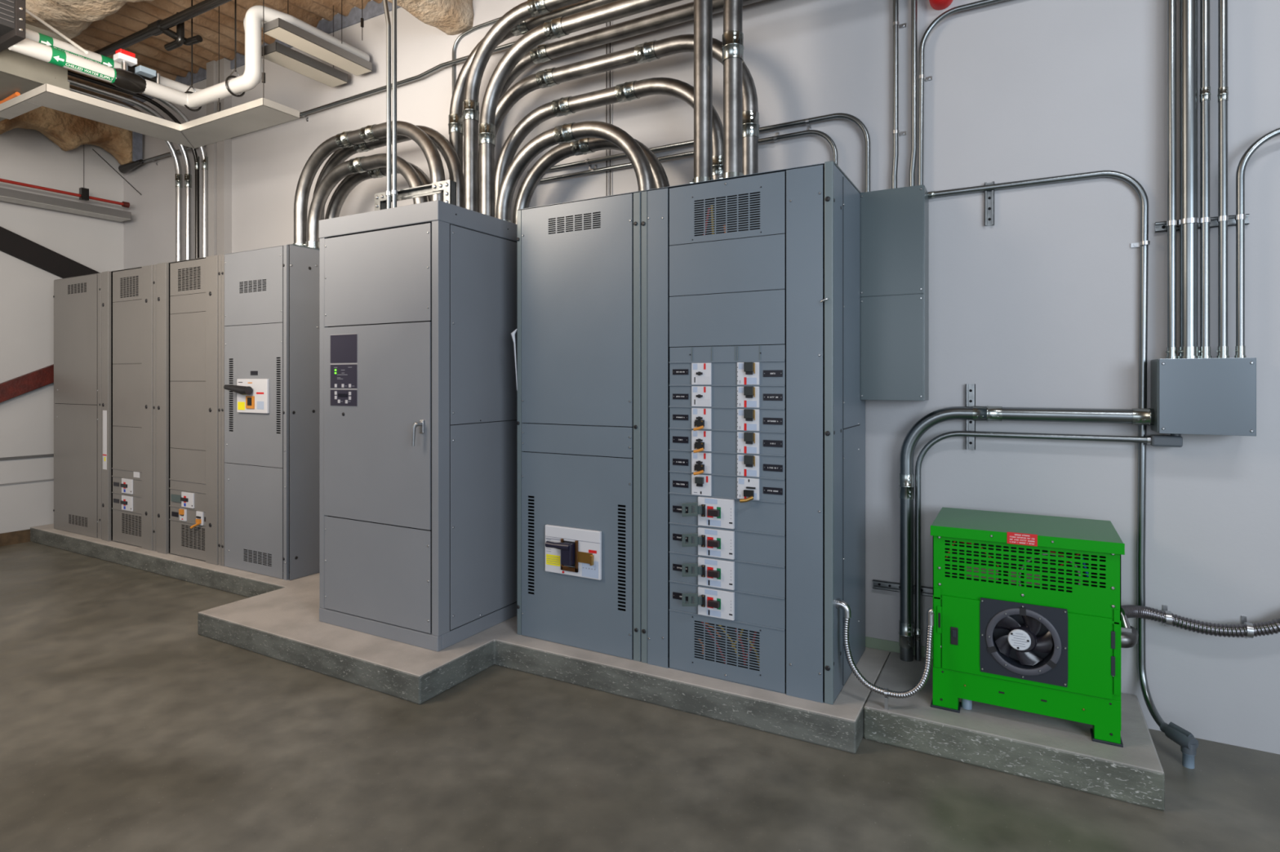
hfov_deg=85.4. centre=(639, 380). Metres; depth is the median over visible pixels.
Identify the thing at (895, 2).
conduit
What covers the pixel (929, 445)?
conduit
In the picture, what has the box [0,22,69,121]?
air duct
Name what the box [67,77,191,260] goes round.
conduit
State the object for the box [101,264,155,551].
tall cabinet
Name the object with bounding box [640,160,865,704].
tall cabinet
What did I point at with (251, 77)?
insulated pipe
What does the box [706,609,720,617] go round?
print
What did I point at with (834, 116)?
conduit
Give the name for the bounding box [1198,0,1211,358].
conduit
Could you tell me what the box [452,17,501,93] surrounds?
conduit
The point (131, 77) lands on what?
valve assembly
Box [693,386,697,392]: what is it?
print
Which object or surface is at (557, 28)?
conduit
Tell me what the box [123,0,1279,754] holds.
wall
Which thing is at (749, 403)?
print
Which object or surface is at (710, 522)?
print
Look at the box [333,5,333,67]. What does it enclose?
wire
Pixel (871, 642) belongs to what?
trim
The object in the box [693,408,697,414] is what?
print
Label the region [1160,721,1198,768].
fitting
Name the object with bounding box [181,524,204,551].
vent
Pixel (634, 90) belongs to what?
conduit
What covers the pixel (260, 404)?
print
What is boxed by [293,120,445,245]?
conduit
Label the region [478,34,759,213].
conduit
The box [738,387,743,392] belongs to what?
print
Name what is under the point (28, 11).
rod
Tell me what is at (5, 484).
trim
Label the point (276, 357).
vent
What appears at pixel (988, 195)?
channel
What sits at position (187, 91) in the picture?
hanger
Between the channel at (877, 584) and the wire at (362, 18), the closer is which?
the channel at (877, 584)
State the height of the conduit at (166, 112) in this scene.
1.497 m
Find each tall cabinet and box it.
[53,272,101,539]
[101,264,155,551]
[155,254,221,565]
[221,244,319,580]
[319,200,517,651]
[516,191,640,662]
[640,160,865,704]
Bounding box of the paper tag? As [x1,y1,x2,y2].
[511,328,517,391]
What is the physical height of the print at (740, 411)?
0.025 m
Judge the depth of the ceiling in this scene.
5.70 m
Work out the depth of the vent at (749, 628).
3.15 m
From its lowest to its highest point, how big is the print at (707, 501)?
0.022 m
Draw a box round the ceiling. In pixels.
[67,0,382,101]
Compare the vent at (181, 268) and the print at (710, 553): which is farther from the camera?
the vent at (181, 268)
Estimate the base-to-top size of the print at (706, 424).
0.032 m
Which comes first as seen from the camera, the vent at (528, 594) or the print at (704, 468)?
the print at (704, 468)
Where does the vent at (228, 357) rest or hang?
attached to the tall cabinet at (270, 295)
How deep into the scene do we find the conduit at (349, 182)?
4.93 m
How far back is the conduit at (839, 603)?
2.86 m
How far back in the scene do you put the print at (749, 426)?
3.08 m
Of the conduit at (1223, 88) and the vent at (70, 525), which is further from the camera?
the vent at (70, 525)
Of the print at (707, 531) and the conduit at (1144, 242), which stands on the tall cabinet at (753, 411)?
the print at (707, 531)
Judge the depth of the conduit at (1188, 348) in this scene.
2.84 m
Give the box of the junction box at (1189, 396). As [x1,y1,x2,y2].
[1151,357,1256,436]
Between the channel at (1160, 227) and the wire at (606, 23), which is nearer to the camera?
the channel at (1160, 227)
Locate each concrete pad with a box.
[30,524,890,753]
[863,651,1164,810]
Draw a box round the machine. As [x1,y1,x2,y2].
[930,507,1124,747]
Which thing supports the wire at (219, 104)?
hanging from the ceiling
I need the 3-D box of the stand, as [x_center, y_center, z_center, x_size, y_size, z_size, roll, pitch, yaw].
[-1.259,-0.988,3.816,0.579,0.157,0.092,0,0,29]
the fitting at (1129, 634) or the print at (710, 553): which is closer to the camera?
the fitting at (1129, 634)
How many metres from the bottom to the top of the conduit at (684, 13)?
1.225 m
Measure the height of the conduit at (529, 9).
1.360 m
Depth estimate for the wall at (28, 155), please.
6.50 m
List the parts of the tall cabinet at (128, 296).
post, panel, panel, panel, panel, panel, panel, panel, panel, post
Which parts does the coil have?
casing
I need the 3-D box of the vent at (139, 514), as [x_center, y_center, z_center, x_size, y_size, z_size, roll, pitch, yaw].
[-4.203,1.190,5.735,0.320,0.170,0.002,0,0,29]
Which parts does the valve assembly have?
stem, handle plate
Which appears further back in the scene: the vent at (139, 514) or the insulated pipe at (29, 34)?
the vent at (139, 514)
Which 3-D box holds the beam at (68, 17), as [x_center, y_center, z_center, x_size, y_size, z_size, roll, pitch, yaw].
[-3.198,-2.706,4.353,3.458,0.534,0.540,0,0,29]
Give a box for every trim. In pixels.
[0,453,53,460]
[0,479,53,485]
[122,0,399,106]
[206,57,231,256]
[865,636,933,658]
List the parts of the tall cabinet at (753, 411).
post, panel, filler panel, breaker panel, breaker panel, breaker panel, breaker panel, breaker panel, breaker panel, breaker panel, breaker panel, breaker panel, breaker panel, panel, blank panel, blank panel, post, panel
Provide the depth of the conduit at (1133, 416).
3.33 m
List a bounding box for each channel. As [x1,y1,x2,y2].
[872,579,933,596]
[965,384,975,449]
[984,181,994,226]
[1155,213,1248,232]
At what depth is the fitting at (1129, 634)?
2.76 m
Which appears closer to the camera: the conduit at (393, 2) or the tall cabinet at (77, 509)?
the conduit at (393, 2)
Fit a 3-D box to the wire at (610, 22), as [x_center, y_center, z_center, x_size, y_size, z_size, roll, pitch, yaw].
[-0.184,-1.835,4.279,0.005,2.060,0.006,0,0,29]
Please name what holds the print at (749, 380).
on the tall cabinet at (753, 411)
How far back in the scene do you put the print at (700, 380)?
3.19 m
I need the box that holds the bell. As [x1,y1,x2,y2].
[928,0,953,10]
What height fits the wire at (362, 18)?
0.380 m
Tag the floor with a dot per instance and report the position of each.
(125, 727)
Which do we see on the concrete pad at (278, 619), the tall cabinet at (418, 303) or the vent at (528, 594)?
the tall cabinet at (418, 303)
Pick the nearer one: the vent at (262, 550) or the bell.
the bell
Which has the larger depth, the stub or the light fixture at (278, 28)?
the light fixture at (278, 28)
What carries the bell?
attached to the wall at (1037, 307)
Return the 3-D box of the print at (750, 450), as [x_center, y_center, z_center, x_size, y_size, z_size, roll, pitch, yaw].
[0.495,0.307,3.079,0.046,0.027,0.001,0,0,29]
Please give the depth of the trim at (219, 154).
6.20 m
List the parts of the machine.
leg, red plate, fan plate, panel, frame, door, casing, leg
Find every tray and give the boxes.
[0,187,131,222]
[261,42,347,87]
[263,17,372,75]
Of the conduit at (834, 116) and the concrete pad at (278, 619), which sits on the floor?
the concrete pad at (278, 619)
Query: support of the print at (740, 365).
attached to the tall cabinet at (753, 411)
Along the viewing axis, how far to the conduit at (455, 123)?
4.52 m
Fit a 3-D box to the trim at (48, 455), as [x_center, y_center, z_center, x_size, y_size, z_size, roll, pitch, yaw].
[-7.469,0.708,3.220,0.012,0.025,8.800,0,0,29]
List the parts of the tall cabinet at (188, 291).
post, breaker handle, panel, panel, panel, panel, panel, panel, panel, panel, panel, post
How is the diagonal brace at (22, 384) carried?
attached to the wall at (28, 155)
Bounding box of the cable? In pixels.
[0,92,20,104]
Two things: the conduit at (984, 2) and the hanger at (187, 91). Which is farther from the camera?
the hanger at (187, 91)
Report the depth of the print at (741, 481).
3.10 m
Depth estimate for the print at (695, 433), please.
3.21 m
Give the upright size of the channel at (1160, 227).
0.041 m
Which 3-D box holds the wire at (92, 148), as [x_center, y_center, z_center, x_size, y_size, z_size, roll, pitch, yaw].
[-5.105,-2.035,6.780,0.008,0.345,0.424,0,0,29]
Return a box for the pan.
[0,83,299,149]
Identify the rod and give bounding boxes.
[25,8,88,53]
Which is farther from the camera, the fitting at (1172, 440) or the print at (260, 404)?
the print at (260, 404)
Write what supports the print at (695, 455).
attached to the tall cabinet at (753, 411)
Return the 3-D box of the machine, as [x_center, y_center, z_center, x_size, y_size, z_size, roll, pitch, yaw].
[1.608,0.978,2.922,0.666,0.761,0.470,0,0,29]
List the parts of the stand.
corner plate, post, corner plate, post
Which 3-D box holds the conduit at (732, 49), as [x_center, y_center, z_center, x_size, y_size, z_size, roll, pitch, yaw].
[0.461,-1.888,3.288,0.166,1.918,0.120,0,0,29]
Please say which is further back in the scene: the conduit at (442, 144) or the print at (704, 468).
the conduit at (442, 144)
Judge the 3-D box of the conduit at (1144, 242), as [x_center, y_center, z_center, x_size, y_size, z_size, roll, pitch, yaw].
[1.770,0.242,3.092,0.922,2.335,0.213,0,0,29]
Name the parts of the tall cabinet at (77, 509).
door, door, post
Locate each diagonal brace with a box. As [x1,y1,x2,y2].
[0,226,100,278]
[0,364,53,402]
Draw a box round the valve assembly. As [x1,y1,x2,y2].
[111,48,159,93]
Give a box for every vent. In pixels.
[66,282,86,294]
[68,514,88,527]
[120,275,138,298]
[121,512,141,537]
[177,266,200,292]
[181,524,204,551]
[228,357,233,432]
[239,278,266,293]
[243,548,271,567]
[275,356,280,434]
[527,494,534,595]
[547,210,601,235]
[617,503,626,612]
[693,191,760,237]
[693,619,760,672]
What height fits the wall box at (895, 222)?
1.016 m
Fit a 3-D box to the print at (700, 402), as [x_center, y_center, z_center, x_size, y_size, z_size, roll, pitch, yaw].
[0.292,0.099,3.191,0.063,0.031,0.001,0,0,29]
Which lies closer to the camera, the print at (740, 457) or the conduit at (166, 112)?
the print at (740, 457)
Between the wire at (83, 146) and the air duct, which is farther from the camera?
the wire at (83, 146)
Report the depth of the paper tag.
3.72 m
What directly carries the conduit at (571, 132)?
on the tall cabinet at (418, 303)
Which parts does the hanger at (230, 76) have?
rod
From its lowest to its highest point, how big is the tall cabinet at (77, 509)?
2.298 m
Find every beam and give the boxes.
[25,0,133,42]
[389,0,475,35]
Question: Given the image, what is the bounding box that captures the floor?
[0,541,1279,851]
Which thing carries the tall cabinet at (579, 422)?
on the concrete pad at (278, 619)
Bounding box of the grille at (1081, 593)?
[942,539,1107,601]
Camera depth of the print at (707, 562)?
3.17 m
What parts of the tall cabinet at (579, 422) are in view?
post, breaker handle, lock frame, breaker plate, panel, panel, door, trip panel, post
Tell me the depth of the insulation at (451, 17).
4.70 m
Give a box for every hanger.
[184,0,201,111]
[225,0,245,97]
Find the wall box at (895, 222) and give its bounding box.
[860,184,928,400]
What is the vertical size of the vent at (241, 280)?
0.088 m
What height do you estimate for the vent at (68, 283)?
0.089 m
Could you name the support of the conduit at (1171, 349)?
attached to the channel at (1160, 227)
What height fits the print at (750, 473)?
0.028 m
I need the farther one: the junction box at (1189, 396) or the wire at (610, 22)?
the wire at (610, 22)
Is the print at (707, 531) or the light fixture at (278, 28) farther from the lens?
the light fixture at (278, 28)
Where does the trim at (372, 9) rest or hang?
attached to the wall at (1037, 307)
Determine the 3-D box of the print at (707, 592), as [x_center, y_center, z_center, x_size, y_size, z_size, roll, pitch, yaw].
[0.324,0.966,3.169,0.062,0.022,0.001,0,0,29]
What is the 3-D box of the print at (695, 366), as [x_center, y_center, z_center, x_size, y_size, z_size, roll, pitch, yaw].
[0.255,-0.066,3.212,0.021,0.027,0.001,0,0,29]
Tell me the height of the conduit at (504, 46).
0.128 m
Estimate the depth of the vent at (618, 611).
3.41 m
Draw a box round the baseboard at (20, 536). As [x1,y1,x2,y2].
[0,528,31,546]
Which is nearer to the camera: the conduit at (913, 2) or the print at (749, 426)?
the print at (749, 426)
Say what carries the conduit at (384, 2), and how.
on the tall cabinet at (418, 303)
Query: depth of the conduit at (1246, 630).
2.82 m
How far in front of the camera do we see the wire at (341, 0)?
4.95 m
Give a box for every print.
[257,401,263,409]
[693,364,697,369]
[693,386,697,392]
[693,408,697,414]
[693,431,697,436]
[693,453,697,458]
[697,376,710,383]
[697,399,710,405]
[697,443,710,450]
[697,466,710,472]
[703,421,710,428]
[704,498,717,504]
[704,528,717,535]
[704,559,717,565]
[704,589,717,595]
[706,519,720,526]
[706,549,720,556]
[706,579,720,586]
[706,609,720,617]
[738,363,743,368]
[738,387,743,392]
[738,409,743,415]
[738,432,743,438]
[738,455,743,461]
[738,478,744,484]
[746,377,756,384]
[746,400,756,407]
[746,423,756,430]
[746,446,756,453]
[746,469,756,476]
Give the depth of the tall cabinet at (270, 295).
4.86 m
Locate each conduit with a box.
[67,70,199,258]
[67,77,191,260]
[69,85,182,261]
[142,41,515,165]
[146,94,208,257]
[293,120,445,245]
[303,153,427,248]
[312,125,463,220]
[324,161,431,219]
[382,0,391,208]
[391,0,396,208]
[448,0,617,179]
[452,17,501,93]
[462,0,585,212]
[478,0,683,217]
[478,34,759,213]
[494,77,723,217]
[495,120,654,222]
[498,0,764,99]
[512,137,670,224]
[521,129,838,182]
[527,112,870,191]
[688,0,713,183]
[718,0,743,178]
[835,598,934,710]
[891,0,906,188]
[898,405,1155,662]
[908,0,917,186]
[914,431,1146,661]
[918,0,1006,185]
[928,170,1164,727]
[1120,604,1279,639]
[1165,0,1177,359]
[1177,0,1200,358]
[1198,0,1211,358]
[1216,0,1229,358]
[1234,128,1279,358]
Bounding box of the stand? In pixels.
[374,179,456,210]
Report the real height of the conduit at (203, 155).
1.510 m
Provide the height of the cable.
0.037 m
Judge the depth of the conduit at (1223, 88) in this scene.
2.80 m
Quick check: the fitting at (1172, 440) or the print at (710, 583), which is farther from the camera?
the print at (710, 583)
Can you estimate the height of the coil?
0.520 m
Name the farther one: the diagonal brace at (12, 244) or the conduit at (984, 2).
the diagonal brace at (12, 244)
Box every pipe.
[0,178,129,208]
[8,5,369,108]
[25,17,266,93]
[93,0,231,57]
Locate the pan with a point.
(261, 113)
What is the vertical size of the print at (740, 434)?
0.025 m
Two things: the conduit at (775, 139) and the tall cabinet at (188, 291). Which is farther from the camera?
the tall cabinet at (188, 291)
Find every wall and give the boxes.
[0,100,123,533]
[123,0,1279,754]
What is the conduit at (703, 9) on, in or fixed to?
on the tall cabinet at (753, 411)
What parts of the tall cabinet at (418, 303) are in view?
post, indicator panel, panel, panel, door, door handle, post, panel, panel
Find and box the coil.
[0,0,25,52]
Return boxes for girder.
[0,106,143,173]
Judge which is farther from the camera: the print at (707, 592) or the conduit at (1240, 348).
the print at (707, 592)
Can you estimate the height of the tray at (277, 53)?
0.065 m
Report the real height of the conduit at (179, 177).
1.489 m
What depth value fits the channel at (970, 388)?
3.31 m
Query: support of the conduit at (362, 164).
on the tall cabinet at (418, 303)
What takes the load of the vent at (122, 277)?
attached to the tall cabinet at (128, 296)
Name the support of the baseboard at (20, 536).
attached to the wall at (28, 155)
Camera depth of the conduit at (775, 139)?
3.99 m
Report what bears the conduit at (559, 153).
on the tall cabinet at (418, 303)
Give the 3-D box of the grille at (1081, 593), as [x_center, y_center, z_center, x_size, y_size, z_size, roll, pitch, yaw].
[1.506,0.742,2.740,0.568,0.170,0.003,0,0,29]
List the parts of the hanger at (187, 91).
rod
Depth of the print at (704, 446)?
3.18 m
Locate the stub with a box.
[961,698,972,710]
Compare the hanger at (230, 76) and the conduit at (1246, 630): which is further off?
the hanger at (230, 76)
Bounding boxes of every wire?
[83,146,84,187]
[92,148,141,195]
[217,6,221,111]
[262,0,265,97]
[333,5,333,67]
[341,0,342,44]
[360,0,364,40]
[606,22,607,195]
[609,22,610,195]
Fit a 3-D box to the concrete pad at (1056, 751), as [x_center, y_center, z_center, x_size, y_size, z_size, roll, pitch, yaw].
[1.542,1.427,2.949,1.015,0.136,0.684,0,0,29]
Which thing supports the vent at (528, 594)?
attached to the tall cabinet at (579, 422)
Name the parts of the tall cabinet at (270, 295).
post, breaker handle, lock frame, breaker plate, panel, door, panel, post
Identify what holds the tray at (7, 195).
attached to the wall at (28, 155)
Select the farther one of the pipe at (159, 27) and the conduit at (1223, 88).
the pipe at (159, 27)
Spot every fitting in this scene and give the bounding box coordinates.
[1120,611,1137,648]
[1146,433,1182,447]
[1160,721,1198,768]
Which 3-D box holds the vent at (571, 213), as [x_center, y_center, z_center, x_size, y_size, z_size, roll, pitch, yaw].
[-0.337,-0.806,3.546,0.334,0.089,0.002,0,0,29]
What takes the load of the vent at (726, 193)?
attached to the tall cabinet at (753, 411)
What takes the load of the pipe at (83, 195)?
hanging from the wire at (83, 146)

